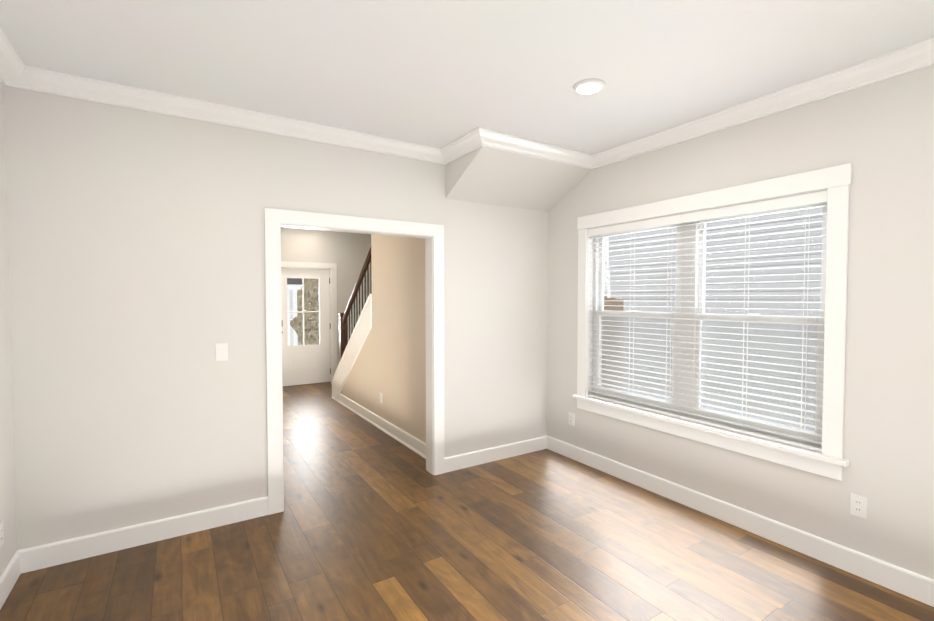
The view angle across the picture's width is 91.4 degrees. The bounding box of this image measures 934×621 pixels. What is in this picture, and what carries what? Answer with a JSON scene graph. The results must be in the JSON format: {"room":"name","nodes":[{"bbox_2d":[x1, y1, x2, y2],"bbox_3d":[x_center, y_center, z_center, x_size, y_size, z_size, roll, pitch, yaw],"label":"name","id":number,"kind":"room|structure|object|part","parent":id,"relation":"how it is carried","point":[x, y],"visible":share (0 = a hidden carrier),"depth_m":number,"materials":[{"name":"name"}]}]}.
{"room":"empty living room","nodes":[
{"label":"empty living room","id":0,"kind":"room"},
{"bbox_2d":[0,82,16,576],"bbox_3d":[-0.866,0.157,-0.180,0.120,2.770,6.520,-1,2,-32],"label":"wall","id":1,"kind":"structure","parent":0,"point":[8,549],"depth_m":2.42,"materials":[{"name":"beige paint"}]},
{"bbox_2d":[0,521,3,547],"bbox_3d":[-2.348,1.130,2.296,0.008,0.117,0.072,-1,2,-32],"label":"electrical outlet","id":2,"kind":"object","parent":1,"relation":"attached to","point":[1,534],"visible":1,"depth_m":2.30,"materials":[{"name":"white plastic"}]},
{"bbox_2d":[0,549,23,609],"bbox_3d":[-0.777,1.477,-0.156,0.015,0.130,6.400,-1,2,-32],"label":"baseboard","id":3,"kind":"structure","parent":1,"relation":"attached to","point":[15,567],"depth_m":2.40,"materials":[{"name":"white wood"}]},
{"bbox_2d":[0,28,27,89],"bbox_3d":[-0.737,-1.182,-0.208,0.110,0.090,6.400,-1,2,-32],"label":"crown molding","id":4,"kind":"structure","parent":1,"relation":"attached to","point":[16,71],"depth_m":2.36,"materials":[{"name":"white wood"}]},
{"bbox_2d":[3,85,547,549],"bbox_3d":[-0.877,0.047,3.605,3.930,2.770,0.120,-1,2,-32],"label":"wall","id":5,"kind":"structure","parent":0,"point":[137,265],"depth_m":2.91,"materials":[{"name":"beige paint"}]},
{"bbox_2d":[24,496,267,572],"bbox_3d":[-1.937,1.388,2.889,1.270,0.130,0.015,-1,2,-32],"label":"baseboard","id":6,"kind":"structure","parent":5,"relation":"attached to","point":[78,548],"depth_m":2.82,"materials":[{"name":"white wood"}]},
{"bbox_2d":[216,343,227,360],"bbox_3d":[-1.637,0.278,3.046,0.072,0.117,0.017,-1,2,-32],"label":"light switch","id":7,"kind":"object","parent":5,"relation":"attached to","point":[221,351],"visible":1,"depth_m":3.05,"materials":[{"name":"white plastic"}]},
{"bbox_2d":[24,66,445,164],"bbox_3d":[-1.265,-1.281,3.183,2.625,0.090,0.110,-1,2,-32],"label":"crown molding","id":8,"kind":"structure","parent":5,"relation":"attached to","point":[40,80],"depth_m":2.93,"materials":[{"name":"white wood"}]},
{"bbox_2d":[264,208,443,514],"bbox_3d":[-0.841,0.353,3.637,1.427,2.156,0.160,-1,2,-32],"label":"door frame","id":9,"kind":"structure","parent":5,"relation":"attached to","point":[275,220],"depth_m":3.45,"materials":[{"name":"white wood"}]},
{"bbox_2d":[444,435,547,472],"bbox_3d":[0.291,1.347,4.308,1.185,0.130,0.015,-1,2,-32],"label":"baseboard","id":10,"kind":"structure","parent":5,"relation":"attached to","point":[456,462],"depth_m":4.28,"materials":[{"name":"white wood"}]},
{"bbox_2d":[281,227,370,366],"bbox_3d":[-2.958,-0.079,7.933,2.790,2.770,0.160,-1,2,-32],"label":"wall","id":11,"kind":"structure","parent":0,"point":[347,252],"depth_m":8.24,"materials":[{"name":"beige paint"}]},
{"bbox_2d":[281,268,329,385],"bbox_3d":[-2.862,0.282,7.983,0.914,2.020,0.057,-1,2,-32],"label":"front door","id":12,"kind":"structure","parent":11,"relation":"in","point":[305,364],"depth_m":8.01,"materials":[{"name":"white wood"}]},
{"bbox_3d":[-2.864,0.024,7.979,0.559,1.184,0.008,-1,2,-32],"label":"door glass","id":13,"kind":"part","parent":12,"relation":"part of","materials":[{"name":"clear glass"}]},
{"bbox_2d":[282,382,330,386],"bbox_3d":[-2.878,1.298,8.037,0.922,0.011,0.140,-1,2,-32],"label":"trim","id":14,"kind":"structure","parent":11,"relation":"attached to","point":[306,384],"depth_m":7.99,"materials":[{"name":"silver metal"}]},
{"bbox_2d":[281,261,336,381],"bbox_3d":[-2.867,0.233,7.989,1.134,2.142,0.180,-1,2,-32],"label":"door frame","id":15,"kind":"structure","parent":11,"relation":"attached to","point":[331,268],"depth_m":8.18,"materials":[{"name":"white wood"}]},
{"bbox_2d":[340,234,425,442],"bbox_3d":[-1.087,-0.010,5.545,0.120,2.770,3.380,-1,2,-32],"label":"wall","id":16,"kind":"structure","parent":0,"point":[390,364],"depth_m":4.94,"materials":[{"name":"paint"}]},
{"bbox_2d":[331,294,371,399],"bbox_3d":[-1.568,0.564,6.294,0.151,1.579,1.670,-1,2,-32],"label":"trim","id":17,"kind":"structure","parent":16,"relation":"attached to","point":[360,333],"depth_m":6.08,"materials":[{"name":"white wood"}]},
{"bbox_2d":[338,247,371,361],"bbox_3d":[-1.458,-0.041,6.127,0.120,1.863,1.500,-1,2,-32],"label":"wood handrail","id":18,"kind":"object","parent":16,"relation":"attached to","point":[343,330],"visible":0.79,"depth_m":6.27,"materials":[{"name":"brown wood"}]},
{"bbox_3d":[-1.829,0.454,6.723,0.120,0.839,0.120,-1,2,-32],"label":"newel post","id":19,"kind":"part","parent":18,"relation":"part of","materials":[{"name":"wood"}]},
{"bbox_2d":[332,393,425,458],"bbox_3d":[-1.150,1.311,5.544,0.027,0.130,3.380,-1,2,-32],"label":"baseboard","id":20,"kind":"structure","parent":16,"relation":"attached to","point":[400,435],"depth_m":5.17,"materials":[{"name":"white wood"}]},
{"bbox_2d":[380,393,382,403],"bbox_3d":[-1.002,1.022,5.321,0.008,0.117,0.072,-1,2,-32],"label":"outlet","id":21,"kind":"object","parent":16,"relation":"attached to","point":[381,397],"visible":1,"depth_m":5.31,"materials":[{"name":"white plastic"}]},
{"bbox_2d":[0,383,933,620],"bbox_3d":[-0.428,1.511,2.979,4.810,0.120,11.910,-1,2,-32],"label":"floor","id":22,"kind":"structure","parent":0,"point":[371,522],"depth_m":2.66,"materials":[{"name":"brown wood"}]},
{"bbox_2d":[0,0,933,153],"bbox_3d":[-0.428,-1.378,2.895,4.810,0.120,11.910,-1,2,-32],"label":"ceiling","id":23,"kind":"structure","parent":0,"point":[437,73],"depth_m":2.31,"materials":[{"name":"paint"}]},
{"bbox_2d":[573,78,604,94],"bbox_3d":[0.712,-1.302,2.663,0.184,0.018,0.184,-1,2,-32],"label":"recessed light","id":24,"kind":"object","parent":23,"relation":"in","point":[588,86],"visible":0.98,"depth_m":2.63,"materials":[{"name":"white plastic"}]},
{"bbox_2d":[445,146,590,211],"bbox_3d":[0.466,-1.161,4.016,1.185,0.380,0.570,-1,2,-32],"label":"wall","id":25,"kind":"structure","parent":0,"point":[486,175],"depth_m":3.94,"materials":[{"name":"beige paint"}]},
{"bbox_2d":[440,133,477,163],"bbox_3d":[-0.051,-1.294,3.618,0.110,0.090,0.420,-1,2,-32],"label":"crown molding","id":26,"kind":"structure","parent":25,"relation":"attached to","point":[458,148],"depth_m":3.67,"materials":[{"name":"white wood"}]},
{"bbox_2d":[468,127,591,167],"bbox_3d":[0.551,-1.295,3.664,1.175,0.090,0.110,-1,2,-32],"label":"crown molding","id":27,"kind":"structure","parent":25,"relation":"attached to","point":[479,137],"depth_m":3.60,"materials":[{"name":"white wood"}]},
{"bbox_2d":[547,65,933,579],"bbox_3d":[1.280,0.035,4.025,0.160,2.770,11.310,-1,2,-32],"label":"wall","id":28,"kind":"structure","parent":0,"point":[879,136],"depth_m":2.53,"materials":[{"name":"beige paint"}]},
{"bbox_2d":[568,412,573,425],"bbox_3d":[0.995,1.036,4.346,0.008,0.117,0.072,-1,2,-32],"label":"electrical outlet","id":29,"kind":"object","parent":28,"relation":"attached to","point":[571,419],"visible":1,"depth_m":4.34,"materials":[{"name":"white plastic"}]},
{"bbox_2d":[572,163,851,480],"bbox_3d":[1.629,0.049,3.429,0.208,1.772,2.070,-1,2,-32],"label":"window","id":30,"kind":"structure","parent":28,"relation":"in","point":[598,293],"depth_m":3.17,"materials":[{"name":"white wood"}]},
{"bbox_2d":[588,190,827,451],"bbox_3d":[1.613,0.046,3.418,0.066,1.524,1.804,-1,2,-32],"label":"window blind slats","id":31,"kind":"object","parent":30,"relation":"attached to","point":[809,199],"visible":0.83,"depth_m":3.18,"materials":[{"name":"white plastic"}]},
{"bbox_2d":[548,436,933,606],"bbox_3d":[2.526,1.416,1.947,0.015,0.130,6.400,-1,2,-32],"label":"baseboard","id":32,"kind":"structure","parent":28,"relation":"attached to","point":[913,585],"depth_m":2.87,"materials":[{"name":"white wood"}]},
{"bbox_2d":[586,37,933,169],"bbox_3d":[2.638,-1.235,1.603,0.110,0.090,5.830,-1,2,-32],"label":"crown molding","id":33,"kind":"structure","parent":28,"relation":"attached to","point":[919,55],"depth_m":2.72,"materials":[{"name":"white wood"}]},
{"bbox_2d":[850,493,866,518],"bbox_3d":[2.160,1.079,2.516,0.008,0.117,0.072,-1,2,-32],"label":"electrical outlet","id":34,"kind":"object","parent":28,"relation":"attached to","point":[858,505],"visible":1,"depth_m":2.51,"materials":[{"name":"white plastic"}]},
{"label":"outside","id":35,"kind":"structure","parent":0,"visible":0},
{"bbox_3d":[-1.051,1.537,18.886,40.000,0.100,54.000,-1,2,-32],"label":"ground","id":36,"kind":"structure","parent":35,"visible":0},
{"bbox_2d":[290,290,292,345],"bbox_3d":[-10.974,0.287,17.165,7.450,2.500,6.000,-1,2,-32],"label":"house","id":37,"kind":"structure","parent":36,"relation":"on","point":[291,314],"depth_m":16.54,"materials":[{"name":"white"}]},
{"bbox_2d":[287,284,302,345],"bbox_3d":[-9.185,0.379,14.357,8.450,2.480,0.660,-1,2,-32],"label":"trim","id":38,"kind":"structure","parent":37,"relation":"attached to","point":[294,289],"depth_m":16.35,"materials":[{"name":"white"}]},
{"bbox_2d":[287,278,305,284],"bbox_3d":[-10.974,-2.137,17.094,8.450,2.450,7.200,-1,2,-32],"label":"roof","id":39,"kind":"structure","parent":37,"relation":"on","point":[299,280],"depth_m":16.22,"materials":[{"name":"grey"}]},
{"bbox_2d":[290,278,318,344],"bbox_3d":[-4.059,-1.410,17.940,6.516,6.276,7.417,-1,2,-32],"label":"thicket","id":40,"kind":"object","parent":36,"relation":"on","point":[309,323],"depth_m":15.06,"materials":[{"name":"plant"}]},
{"bbox_2d":[601,296,623,390],"bbox_3d":[0.700,0.736,9.297,0.020,2.060,5.990,-1,2,-32],"label":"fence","id":41,"kind":"object","parent":36,"relation":"on","point":[616,307],"depth_m":6.90,"materials":[{"name":"brown wood"}]},
{"bbox_2d":[609,207,821,430],"bbox_3d":[7.091,-2.013,1.672,0.300,8.000,16.400,-1,2,-32],"label":"siding","id":42,"kind":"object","parent":36,"relation":"on","point":[637,300],"depth_m":6.48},
{"bbox_2d":[604,237,608,265],"bbox_3d":[2.576,-2.211,8.456,0.025,8.000,0.140,-1,2,-32],"label":"trim","id":43,"kind":"structure","parent":42,"relation":"attached to","point":[605,249],"depth_m":8.45,"materials":[{"name":"white"}]},
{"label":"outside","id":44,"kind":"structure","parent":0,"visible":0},
{"bbox_2d":[604,260,610,297],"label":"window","id":45,"kind":"structure","parent":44,"point":[607,285],"depth_m":8.36,"materials":[{"name":"white"}]}
]}

